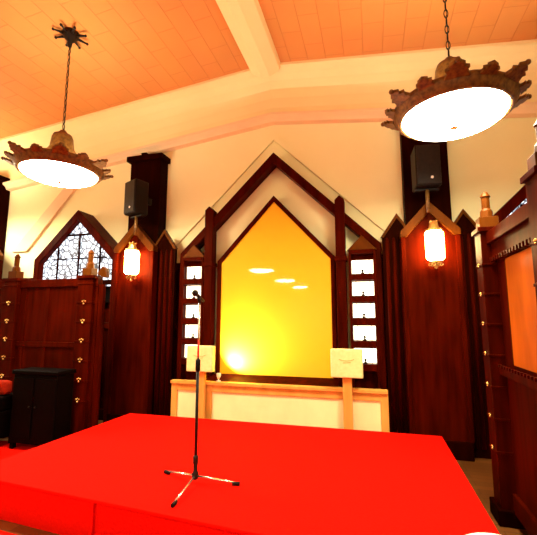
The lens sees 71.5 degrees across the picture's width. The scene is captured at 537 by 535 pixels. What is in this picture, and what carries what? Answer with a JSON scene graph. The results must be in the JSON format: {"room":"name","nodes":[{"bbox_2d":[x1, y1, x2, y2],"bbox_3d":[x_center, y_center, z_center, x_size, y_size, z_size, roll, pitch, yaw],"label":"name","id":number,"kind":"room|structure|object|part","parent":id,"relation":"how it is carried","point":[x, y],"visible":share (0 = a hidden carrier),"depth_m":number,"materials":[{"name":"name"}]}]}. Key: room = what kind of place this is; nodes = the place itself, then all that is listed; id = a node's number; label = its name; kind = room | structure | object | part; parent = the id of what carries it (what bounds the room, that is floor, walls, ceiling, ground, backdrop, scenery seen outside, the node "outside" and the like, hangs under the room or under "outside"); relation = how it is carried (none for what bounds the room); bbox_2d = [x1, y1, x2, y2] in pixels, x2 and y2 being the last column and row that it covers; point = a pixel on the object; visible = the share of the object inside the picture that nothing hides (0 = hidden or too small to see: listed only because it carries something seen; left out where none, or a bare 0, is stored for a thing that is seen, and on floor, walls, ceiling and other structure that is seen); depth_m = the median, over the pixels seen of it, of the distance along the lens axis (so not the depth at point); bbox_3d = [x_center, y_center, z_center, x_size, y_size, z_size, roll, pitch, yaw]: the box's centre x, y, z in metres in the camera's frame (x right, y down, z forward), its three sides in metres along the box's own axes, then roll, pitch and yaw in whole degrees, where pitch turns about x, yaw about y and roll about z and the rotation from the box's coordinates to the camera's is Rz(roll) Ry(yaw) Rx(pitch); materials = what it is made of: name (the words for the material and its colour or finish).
{"room":"house of worship","nodes":[
{"label":"house of worship","id":0,"kind":"room"},
{"bbox_2d":[0,420,529,534],"bbox_3d":[-2.057,1.395,-2.010,13.800,0.100,15.820,-2,-8,15],"label":"floor","id":1,"kind":"structure","parent":0,"point":[478,473],"depth_m":3.46,"materials":[{"name":"brown wood"}]},
{"bbox_2d":[0,251,3,280],"bbox_3d":[-4.985,0.942,6.415,0.690,3.038,0.135,-2,-8,15],"label":"pilaster","id":2,"kind":"object","parent":1,"relation":"on","point":[1,254],"visible":1,"depth_m":6.49,"materials":[{"name":"red wood"}]},
{"bbox_3d":[-4.983,1.061,6.409,0.680,2.400,0.115,-2,-8,15],"label":"edge moulding","id":3,"kind":"part","parent":2,"relation":"part of","materials":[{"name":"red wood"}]},
{"bbox_2d":[0,440,37,534],"bbox_3d":[-2.663,1.995,2.884,6.400,0.012,3.400,-2,-8,15],"label":"floor carpet","id":4,"kind":"object","parent":1,"relation":"on","point":[5,452],"visible":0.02,"depth_m":4.53,"materials":[{"name":"red carpet"}]},
{"bbox_2d":[0,392,12,442],"bbox_3d":[-3.798,1.943,4.784,1.050,0.620,0.470,-2,-8,15],"label":"bench","id":5,"kind":"object","parent":4,"relation":"on","point":[5,400],"visible":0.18,"depth_m":4.67,"materials":[{"name":"paint"}]},
{"bbox_2d":[0,380,11,394],"bbox_3d":[-3.499,1.541,4.812,0.400,0.175,0.120,-2,-8,15],"label":"cushion","id":6,"kind":"object","parent":5,"relation":"on","point":[5,385],"visible":1,"depth_m":4.74,"materials":[{"name":"fabric"}]},
{"bbox_3d":[-3.797,1.974,4.785,1.050,0.320,0.420,-2,-8,15],"label":"frame","id":7,"kind":"part","parent":5,"relation":"part of","materials":[{"name":"black paint"}]},
{"bbox_2d":[0,392,12,411],"bbox_3d":[-3.798,1.725,4.814,1.050,0.180,0.470,-2,-8,15],"label":"cushion","id":8,"kind":"object","parent":5,"relation":"on","point":[5,400],"depth_m":4.69,"materials":[{"name":"black fabric"}]},
{"bbox_2d":[9,367,75,448],"bbox_3d":[-2.835,1.759,4.651,0.710,0.950,0.317,-2,-8,15],"label":"base cabinet","id":9,"kind":"object","parent":4,"relation":"on","point":[41,411],"visible":0.94,"depth_m":4.54,"materials":[{"name":"paint"}]},
{"bbox_3d":[-3.144,2.189,4.584,0.050,0.080,0.050,-2,-8,15],"label":"leg","id":10,"kind":"part","parent":9,"relation":"part of","materials":[{"name":"black paint"}]},
{"bbox_3d":[-3.024,1.723,4.574,0.310,0.720,0.015,-2,-8,15],"label":"door","id":11,"kind":"part","parent":9,"relation":"part of","materials":[{"name":"black paint"}]},
{"bbox_3d":[-2.696,1.711,4.484,0.310,0.720,0.015,-2,-8,15],"label":"door","id":12,"kind":"part","parent":9,"relation":"part of","materials":[{"name":"black paint"}]},
{"bbox_2d":[0,250,108,437],"bbox_3d":[-3.255,1.036,5.168,2.279,2.520,0.200,-2,-8,15],"label":"screen","id":13,"kind":"object","parent":1,"relation":"on","point":[46,323],"visible":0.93,"depth_m":5.08,"materials":[{"name":"red wood"}]},
{"bbox_3d":[-3.659,1.180,5.261,0.280,2.060,0.180,-2,-8,15],"label":"post","id":14,"kind":"part","parent":13,"relation":"part of","materials":[{"name":"red wood"}]},
{"bbox_3d":[-2.425,1.135,4.923,0.280,2.060,0.180,-2,-8,15],"label":"post","id":15,"kind":"part","parent":13,"relation":"part of","materials":[{"name":"red wood"}]},
{"bbox_2d":[106,225,157,421],"bbox_3d":[-2.046,0.834,5.608,0.690,3.038,0.135,-2,-8,15],"label":"pilaster","id":16,"kind":"object","parent":1,"relation":"on","point":[130,374],"visible":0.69,"depth_m":5.57,"materials":[{"name":"red wood"}]},
{"bbox_2d":[123,242,139,280],"bbox_3d":[-2.020,-0.085,5.569,0.206,0.590,0.250,-6,-10,38],"label":"wall lantern","id":17,"kind":"object","parent":16,"relation":"attached to","point":[131,254],"visible":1,"depth_m":5.48,"materials":[{"name":"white glass"}]},
{"bbox_3d":[-2.033,-0.078,5.551,0.194,0.350,0.194,1,-8,-7],"label":"glass","id":18,"kind":"part","parent":17,"relation":"part of","materials":[{"name":"white glass"}]},
{"bbox_3d":[-2.033,-0.313,5.583,0.185,0.135,0.185,1,-8,-7],"label":"crown","id":19,"kind":"part","parent":17,"relation":"part of","materials":[{"name":"gold metal"}]},
{"bbox_2d":[151,230,177,415],"bbox_3d":[-1.600,0.878,5.602,0.418,2.949,0.078,-2,-8,15],"label":"pilaster","id":20,"kind":"object","parent":1,"relation":"on","point":[163,355],"visible":0.7,"depth_m":5.57,"materials":[{"name":"brown wood"}]},
{"bbox_2d":[187,345,214,418],"bbox_3d":[-0.916,1.670,5.002,0.380,1.220,0.115,-2,-8,15],"label":"lectern","id":21,"kind":"object","parent":1,"relation":"on","point":[206,353],"visible":0.56,"depth_m":5.00,"materials":[{"name":"paint"}]},
{"bbox_3d":[-0.908,1.832,5.007,0.110,0.860,0.060,-2,-8,15],"label":"post","id":22,"kind":"part","parent":21,"relation":"part of","materials":[{"name":"brown wood"}]},
{"bbox_2d":[0,413,499,534],"bbox_3d":[-0.359,1.930,3.480,4.070,0.300,2.450,-2,-8,15],"label":"stage platform","id":23,"kind":"object","parent":1,"relation":"on","point":[109,477],"visible":1,"depth_m":2.98,"materials":[{"name":"red carpet"}]},
{"bbox_2d":[164,290,239,507],"bbox_3d":[-0.609,0.932,2.921,0.694,1.527,0.515,-2,-8,15],"label":"microphone stand","id":24,"kind":"object","parent":23,"relation":"on","point":[195,474],"visible":1,"depth_m":3.01,"materials":[{"name":"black metal"}]},
{"bbox_3d":[-0.723,1.684,3.052,0.337,0.051,0.015,-5,-9,33],"label":"leg","id":25,"kind":"part","parent":24,"relation":"part of","materials":[{"name":"silver metal"}]},
{"bbox_3d":[-0.622,1.647,2.775,0.015,0.051,0.387,-2,-8,12],"label":"leg","id":26,"kind":"part","parent":24,"relation":"part of","materials":[{"name":"silver metal"}]},
{"bbox_2d":[192,290,197,295],"bbox_3d":[-0.605,0.211,3.075,0.056,0.056,0.056,-2,-8,15],"label":"grille","id":27,"kind":"object","parent":24,"relation":"attached to","point":[195,293],"depth_m":3.06,"materials":[{"name":"black metal"}]},
{"bbox_3d":[-0.410,1.669,2.938,0.349,0.051,0.015,-1,-8,8],"label":"leg","id":28,"kind":"part","parent":24,"relation":"part of","materials":[{"name":"silver metal"}]},
{"bbox_2d":[170,379,389,431],"bbox_3d":[0.040,1.891,4.824,2.900,0.735,0.100,-2,-8,15],"label":"partition","id":29,"kind":"object","parent":1,"relation":"on","point":[300,405],"visible":0.52,"depth_m":4.79,"materials":[{"name":"beige wood"}]},
{"bbox_2d":[216,373,220,381],"bbox_3d":[-0.681,1.502,5.103,0.060,0.110,0.058,-2,-8,15],"label":"goblet","id":30,"kind":"object","parent":29,"relation":"on","point":[218,374],"visible":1,"depth_m":5.08,"materials":[{"name":"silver metal"}]},
{"bbox_3d":[0.042,1.617,4.870,2.900,0.090,0.060,-2,-8,15],"label":"rail","id":31,"kind":"part","parent":29,"relation":"part of","materials":[{"name":"brown wood"}]},
{"bbox_2d":[330,348,362,429],"bbox_3d":[0.954,1.601,4.489,0.380,1.220,0.115,-2,-8,15],"label":"lectern","id":32,"kind":"object","parent":1,"relation":"on","point":[347,364],"visible":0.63,"depth_m":4.49,"materials":[{"name":"paint"}]},
{"bbox_3d":[0.961,1.763,4.494,0.110,0.860,0.060,-2,-8,15],"label":"post","id":33,"kind":"part","parent":32,"relation":"part of","materials":[{"name":"brown wood"}]},
{"bbox_2d":[381,213,408,433],"bbox_3d":[1.677,0.758,4.702,0.418,2.949,0.078,-2,-8,15],"label":"fluted gablet","id":34,"kind":"object","parent":1,"relation":"on","point":[391,249],"visible":0.52,"depth_m":4.70,"materials":[{"name":"brown wood"}]},
{"bbox_2d":[399,203,474,461],"bbox_3d":[2.002,0.685,4.497,0.690,3.038,0.135,-2,-8,15],"label":"pilaster","id":35,"kind":"object","parent":1,"relation":"on","point":[435,327],"visible":0.75,"depth_m":4.45,"materials":[{"name":"red wood"}]},
{"bbox_2d":[424,220,445,268],"bbox_3d":[1.999,-0.273,4.472,0.206,0.590,0.250,-6,-10,38],"label":"wall lantern","id":36,"kind":"object","parent":35,"relation":"attached to","point":[434,239],"visible":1,"depth_m":4.39,"materials":[{"name":"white glass"}]},
{"bbox_3d":[1.986,-0.501,4.485,0.185,0.135,0.185,-6,-10,38],"label":"crown","id":37,"kind":"part","parent":36,"relation":"part of","materials":[{"name":"gold metal"}]},
{"bbox_3d":[1.986,-0.265,4.454,0.194,0.350,0.194,1,-8,-7],"label":"glass","id":38,"kind":"part","parent":36,"relation":"part of","materials":[{"name":"white glass"}]},
{"bbox_2d":[454,209,490,458],"bbox_3d":[2.438,0.730,4.493,0.418,2.949,0.078,-2,-8,15],"label":"fluted gablet","id":39,"kind":"object","parent":1,"relation":"on","point":[482,449],"visible":0.41,"depth_m":4.45,"materials":[{"name":"brown wood"}]},
{"bbox_2d":[466,533,498,534],"bbox_3d":[0.878,1.431,1.343,0.380,0.720,0.380,-2,-8,15],"label":"round table","id":40,"kind":"object","parent":1,"relation":"on","point":[470,533],"visible":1,"depth_m":1.53,"materials":[{"name":"white fabric"}]},
{"bbox_2d":[471,121,536,534],"bbox_3d":[1.659,0.467,2.050,0.242,2.820,2.526,-2,-8,13],"label":"screen","id":41,"kind":"object","parent":1,"relation":"on","point":[506,250],"visible":1,"depth_m":2.87,"materials":[{"name":"red wood"}]},
{"bbox_3d":[1.925,0.787,3.126,0.210,2.270,0.220,-2,-8,15],"label":"post","id":42,"kind":"part","parent":41,"relation":"part of","materials":[{"name":"red wood"}]},
{"bbox_3d":[1.770,0.289,2.534,0.020,0.820,0.700,-2,-8,15],"label":"polished panel","id":43,"kind":"part","parent":41,"relation":"part of","materials":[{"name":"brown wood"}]},
{"bbox_3d":[1.675,0.593,2.091,0.210,2.380,0.220,-2,-8,15],"label":"post","id":44,"kind":"part","parent":41,"relation":"part of","materials":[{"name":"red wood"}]},
{"bbox_2d":[0,0,536,138],"bbox_3d":[-2.070,-3.645,-1.382,13.400,0.882,15.320,-2,-8,15],"label":"ceiling","id":45,"kind":"structure","parent":0,"point":[136,49],"depth_m":4.72,"materials":[{"name":"wood"}]},
{"bbox_2d":[1,23,113,187],"bbox_3d":[-2.416,-1.929,4.438,1.172,1.924,1.175,-2,-8,15],"label":"pendant lamp","id":46,"kind":"object","parent":45,"relation":"hanging from","point":[58,164],"visible":1,"depth_m":4.17,"materials":[{"name":"white"}]},
{"bbox_2d":[19,160,97,187],"bbox_3d":[-2.428,-1.038,4.335,0.810,0.130,0.810,-2,-8,15],"label":"diffuser","id":47,"kind":"object","parent":46,"relation":"attached to","point":[60,173],"depth_m":4.16,"materials":[{"name":"white glass"}]},
{"bbox_3d":[-2.428,-2.209,4.492,0.030,1.194,0.030,4,-9,-29],"label":"chain","id":48,"kind":"part","parent":46,"relation":"part of","materials":[{"name":"black metal"}]},
{"bbox_2d":[216,0,280,77],"bbox_3d":[-2.021,-3.843,-1.611,0.494,0.210,14.860,-2,-8,15],"label":"trim","id":49,"kind":"structure","parent":45,"relation":"attached to","point":[245,19],"depth_m":4.69,"materials":[{"name":"paint"}]},
{"bbox_2d":[381,0,531,141],"bbox_3d":[1.551,-2.093,3.205,1.172,1.921,1.175,-2,-8,15],"label":"pendant lamp","id":50,"kind":"object","parent":45,"relation":"hanging from","point":[459,102],"visible":1,"depth_m":2.88,"materials":[{"name":"white"}]},
{"bbox_3d":[1.539,-2.373,3.260,0.030,1.191,0.030,4,-9,-29],"label":"chain","id":51,"kind":"part","parent":50,"relation":"part of","materials":[{"name":"black metal"}]},
{"bbox_2d":[402,88,509,140],"bbox_3d":[1.539,-1.203,3.103,0.810,0.130,0.810,-2,-8,15],"label":"diffuser","id":52,"kind":"object","parent":50,"relation":"attached to","point":[437,114],"depth_m":2.94,"materials":[{"name":"white glass"}]},
{"bbox_2d":[2,117,536,372],"bbox_3d":[0.001,-0.328,5.718,13.400,5.370,0.200,-2,-8,15],"label":"wall","id":53,"kind":"structure","parent":0,"point":[363,159],"depth_m":5.63,"materials":[{"name":"beige paint"}]},
{"bbox_2d":[0,175,9,271],"bbox_3d":[-5.254,-0.753,6.986,0.660,1.950,0.287,-2,-8,15],"label":"wooden column","id":54,"kind":"structure","parent":53,"relation":"attached to","point":[4,194],"depth_m":6.99,"materials":[{"name":"brown wood"}]},
{"bbox_2d":[12,187,77,251],"bbox_3d":[-4.065,-1.027,6.820,1.400,1.450,0.045,-2,-8,15],"label":"trim","id":55,"kind":"structure","parent":53,"relation":"attached to","point":[47,217],"depth_m":6.78,"materials":[{"name":"pink paint"}]},
{"bbox_2d":[33,210,117,422],"bbox_3d":[-3.124,0.737,6.155,1.660,3.376,0.360,-2,-8,15],"label":"window","id":56,"kind":"structure","parent":53,"relation":"in","point":[65,256],"depth_m":6.21,"materials":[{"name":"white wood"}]},
{"bbox_3d":[-3.143,-0.256,6.218,1.500,1.160,0.015,-2,-8,15],"label":"pane","id":57,"kind":"part","parent":56,"relation":"part of","materials":[{"name":"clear glass"}]},
{"bbox_2d":[98,303,109,419],"bbox_3d":[-3.213,1.339,6.225,2.028,2.200,0.120,-2,-8,15],"label":"trim","id":58,"kind":"structure","parent":53,"relation":"attached to","point":[107,305],"depth_m":6.04,"materials":[{"name":"red wood"}]},
{"bbox_3d":[-3.225,2.347,6.062,2.020,0.160,0.060,-2,-8,15],"label":"skirting","id":59,"kind":"part","parent":58,"relation":"part of","materials":[{"name":"brown wood"}]},
{"bbox_2d":[105,286,110,302],"bbox_3d":[-2.622,0.398,6.092,0.215,0.370,0.100,-2,-8,15],"label":"wall box","id":60,"kind":"object","parent":53,"relation":"attached to","point":[107,296],"visible":0.1,"depth_m":6.04,"materials":[{"name":"black paint"}]},
{"bbox_2d":[127,152,170,243],"bbox_3d":[-1.997,-0.883,6.093,0.660,1.970,0.287,-2,-8,15],"label":"wooden column","id":61,"kind":"structure","parent":53,"relation":"attached to","point":[152,169],"depth_m":6.05,"materials":[{"name":"brown wood"}]},
{"bbox_2d":[124,178,151,234],"bbox_3d":[-1.954,-0.886,5.657,0.296,0.820,0.378,-6,-10,39],"label":"wall speaker","id":62,"kind":"object","parent":61,"relation":"attached to","point":[136,200],"visible":1,"depth_m":5.55,"materials":[{"name":"black plastic"}]},
{"bbox_2d":[124,179,134,213],"bbox_3d":[-2.065,-1.052,5.542,0.270,0.480,0.014,-6,-10,39],"label":"grille","id":63,"kind":"object","parent":62,"relation":"attached to","point":[129,199],"depth_m":5.52,"materials":[{"name":"black metal"}]},
{"bbox_2d":[173,263,179,378],"bbox_3d":[-1.493,1.152,5.769,0.458,2.450,0.120,-2,-8,15],"label":"trim","id":64,"kind":"structure","parent":53,"relation":"attached to","point":[178,264],"depth_m":5.79,"materials":[{"name":"red wood"}]},
{"bbox_2d":[0,39,536,180],"bbox_3d":[-0.094,-2.264,5.633,13.400,1.354,0.510,-2,-8,15],"label":"ceiling beam","id":65,"kind":"structure","parent":53,"relation":"attached to","point":[360,81],"depth_m":5.73,"materials":[{"name":"paint"}]},
{"bbox_2d":[3,102,536,191],"bbox_3d":[-0.048,-1.911,5.750,13.400,0.904,0.170,-2,-8,15],"label":"trim","id":66,"kind":"structure","parent":53,"relation":"attached to","point":[526,109],"depth_m":5.81,"materials":[{"name":"pink paint"}]},
{"bbox_2d":[174,134,386,245],"bbox_3d":[0.081,-1.244,5.696,3.440,1.680,0.035,-2,-8,15],"label":"trim","id":67,"kind":"structure","parent":53,"relation":"attached to","point":[273,137],"depth_m":5.75,"materials":[{"name":"beige paint"}]},
{"bbox_2d":[176,153,386,388],"bbox_3d":[0.049,0.292,5.318,3.030,4.036,0.340,-2,-8,15],"label":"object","id":68,"kind":"object","parent":53,"relation":"attached to","point":[282,305],"visible":0.77,"depth_m":5.30,"materials":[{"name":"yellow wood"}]},
{"bbox_3d":[-1.116,0.953,5.589,0.275,0.185,0.015,-2,-8,15],"label":"niche pane","id":69,"kind":"part","parent":68,"relation":"part of","materials":[{"name":"white glass"}]},
{"bbox_3d":[-1.122,0.798,5.588,0.353,1.904,0.168,-2,-8,15],"label":"niche casing","id":70,"kind":"part","parent":68,"relation":"part of","materials":[{"name":"red wood"}]},
{"bbox_3d":[-1.116,0.663,5.628,0.275,0.185,0.015,-2,-8,15],"label":"niche pane","id":71,"kind":"part","parent":68,"relation":"part of","materials":[{"name":"white glass"}]},
{"bbox_3d":[-1.116,0.372,5.667,0.275,0.185,0.015,-2,-8,15],"label":"niche pane","id":72,"kind":"part","parent":68,"relation":"part of","materials":[{"name":"white glass"}]},
{"bbox_3d":[-1.116,0.082,5.706,0.275,0.185,0.015,-2,-8,15],"label":"niche pane","id":73,"kind":"part","parent":68,"relation":"part of","materials":[{"name":"white glass"}]},
{"bbox_3d":[-0.885,0.603,5.542,0.160,3.078,0.190,-2,-8,15],"label":"post","id":74,"kind":"part","parent":68,"relation":"part of","materials":[{"name":"red wood"}]},
{"bbox_3d":[0.034,1.599,5.147,2.000,0.198,0.340,-2,-8,15],"label":"sill","id":75,"kind":"part","parent":68,"relation":"part of","materials":[{"name":"red wood"}]},
{"bbox_3d":[0.082,0.266,5.365,1.670,2.540,0.020,-2,-8,15],"label":"yellow panel","id":76,"kind":"part","parent":68,"relation":"part of","materials":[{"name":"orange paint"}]},
{"bbox_3d":[0.093,0.238,5.412,1.750,2.607,0.150,-2,-8,15],"label":"frame","id":77,"kind":"part","parent":68,"relation":"part of","materials":[{"name":"red wood"}]},
{"bbox_3d":[0.995,0.534,5.026,0.160,3.078,0.190,-2,-8,15],"label":"post","id":78,"kind":"part","parent":68,"relation":"part of","materials":[{"name":"red wood"}]},
{"bbox_3d":[1.272,-0.006,5.050,0.280,0.185,0.015,-2,-8,15],"label":"niche pane","id":79,"kind":"part","parent":68,"relation":"part of","materials":[{"name":"white glass"}]},
{"bbox_3d":[1.272,0.284,5.011,0.280,0.185,0.015,-2,-8,15],"label":"niche pane","id":80,"kind":"part","parent":68,"relation":"part of","materials":[{"name":"white glass"}]},
{"bbox_3d":[1.272,0.575,4.972,0.280,0.185,0.015,-2,-8,15],"label":"niche pane","id":81,"kind":"part","parent":68,"relation":"part of","materials":[{"name":"white glass"}]},
{"bbox_3d":[1.266,0.710,4.932,0.358,1.904,0.168,-2,-8,15],"label":"niche casing","id":82,"kind":"part","parent":68,"relation":"part of","materials":[{"name":"red wood"}]},
{"bbox_3d":[1.272,0.865,4.933,0.280,0.185,0.015,-2,-8,15],"label":"niche pane","id":83,"kind":"part","parent":68,"relation":"part of","materials":[{"name":"white glass"}]},
{"bbox_3d":[1.272,1.155,4.894,0.280,0.185,0.015,-2,-8,15],"label":"niche pane","id":84,"kind":"part","parent":68,"relation":"part of","materials":[{"name":"white glass"}]},
{"bbox_2d":[382,254,389,427],"bbox_3d":[1.639,1.037,4.910,0.458,2.450,0.120,-2,-8,15],"label":"trim","id":85,"kind":"structure","parent":53,"relation":"attached to","point":[382,254],"depth_m":4.95,"materials":[{"name":"red wood"}]},
{"bbox_2d":[400,134,451,224],"bbox_3d":[2.089,-1.081,4.978,0.660,2.066,0.287,-2,-8,15],"label":"wooden column","id":86,"kind":"structure","parent":53,"relation":"attached to","point":[412,202],"depth_m":4.90,"materials":[{"name":"brown wood"}]},
{"bbox_2d":[410,144,441,212],"bbox_3d":[1.939,-1.066,4.617,0.296,0.820,0.378,-1,-8,7],"label":"wall speaker","id":87,"kind":"object","parent":86,"relation":"attached to","point":[426,173],"visible":1,"depth_m":4.47,"materials":[{"name":"black plastic"}]},
{"bbox_2d":[416,144,441,183],"bbox_3d":[1.917,-1.238,4.464,0.270,0.480,0.014,-1,-8,7],"label":"grille","id":88,"kind":"object","parent":87,"relation":"attached to","point":[428,159],"depth_m":4.46,"materials":[{"name":"black metal"}]},
{"bbox_2d":[493,185,526,222],"bbox_3d":[3.368,0.496,4.436,1.720,3.396,0.240,-2,-8,15],"label":"window","id":89,"kind":"structure","parent":53,"relation":"in","point":[519,199],"depth_m":4.59,"materials":[{"name":"red wood"}]},
{"bbox_3d":[3.365,-0.489,4.556,1.560,1.180,0.015,-2,-8,15],"label":"pane","id":90,"kind":"part","parent":89,"relation":"part of","materials":[{"name":"clear glass"}]}
]}

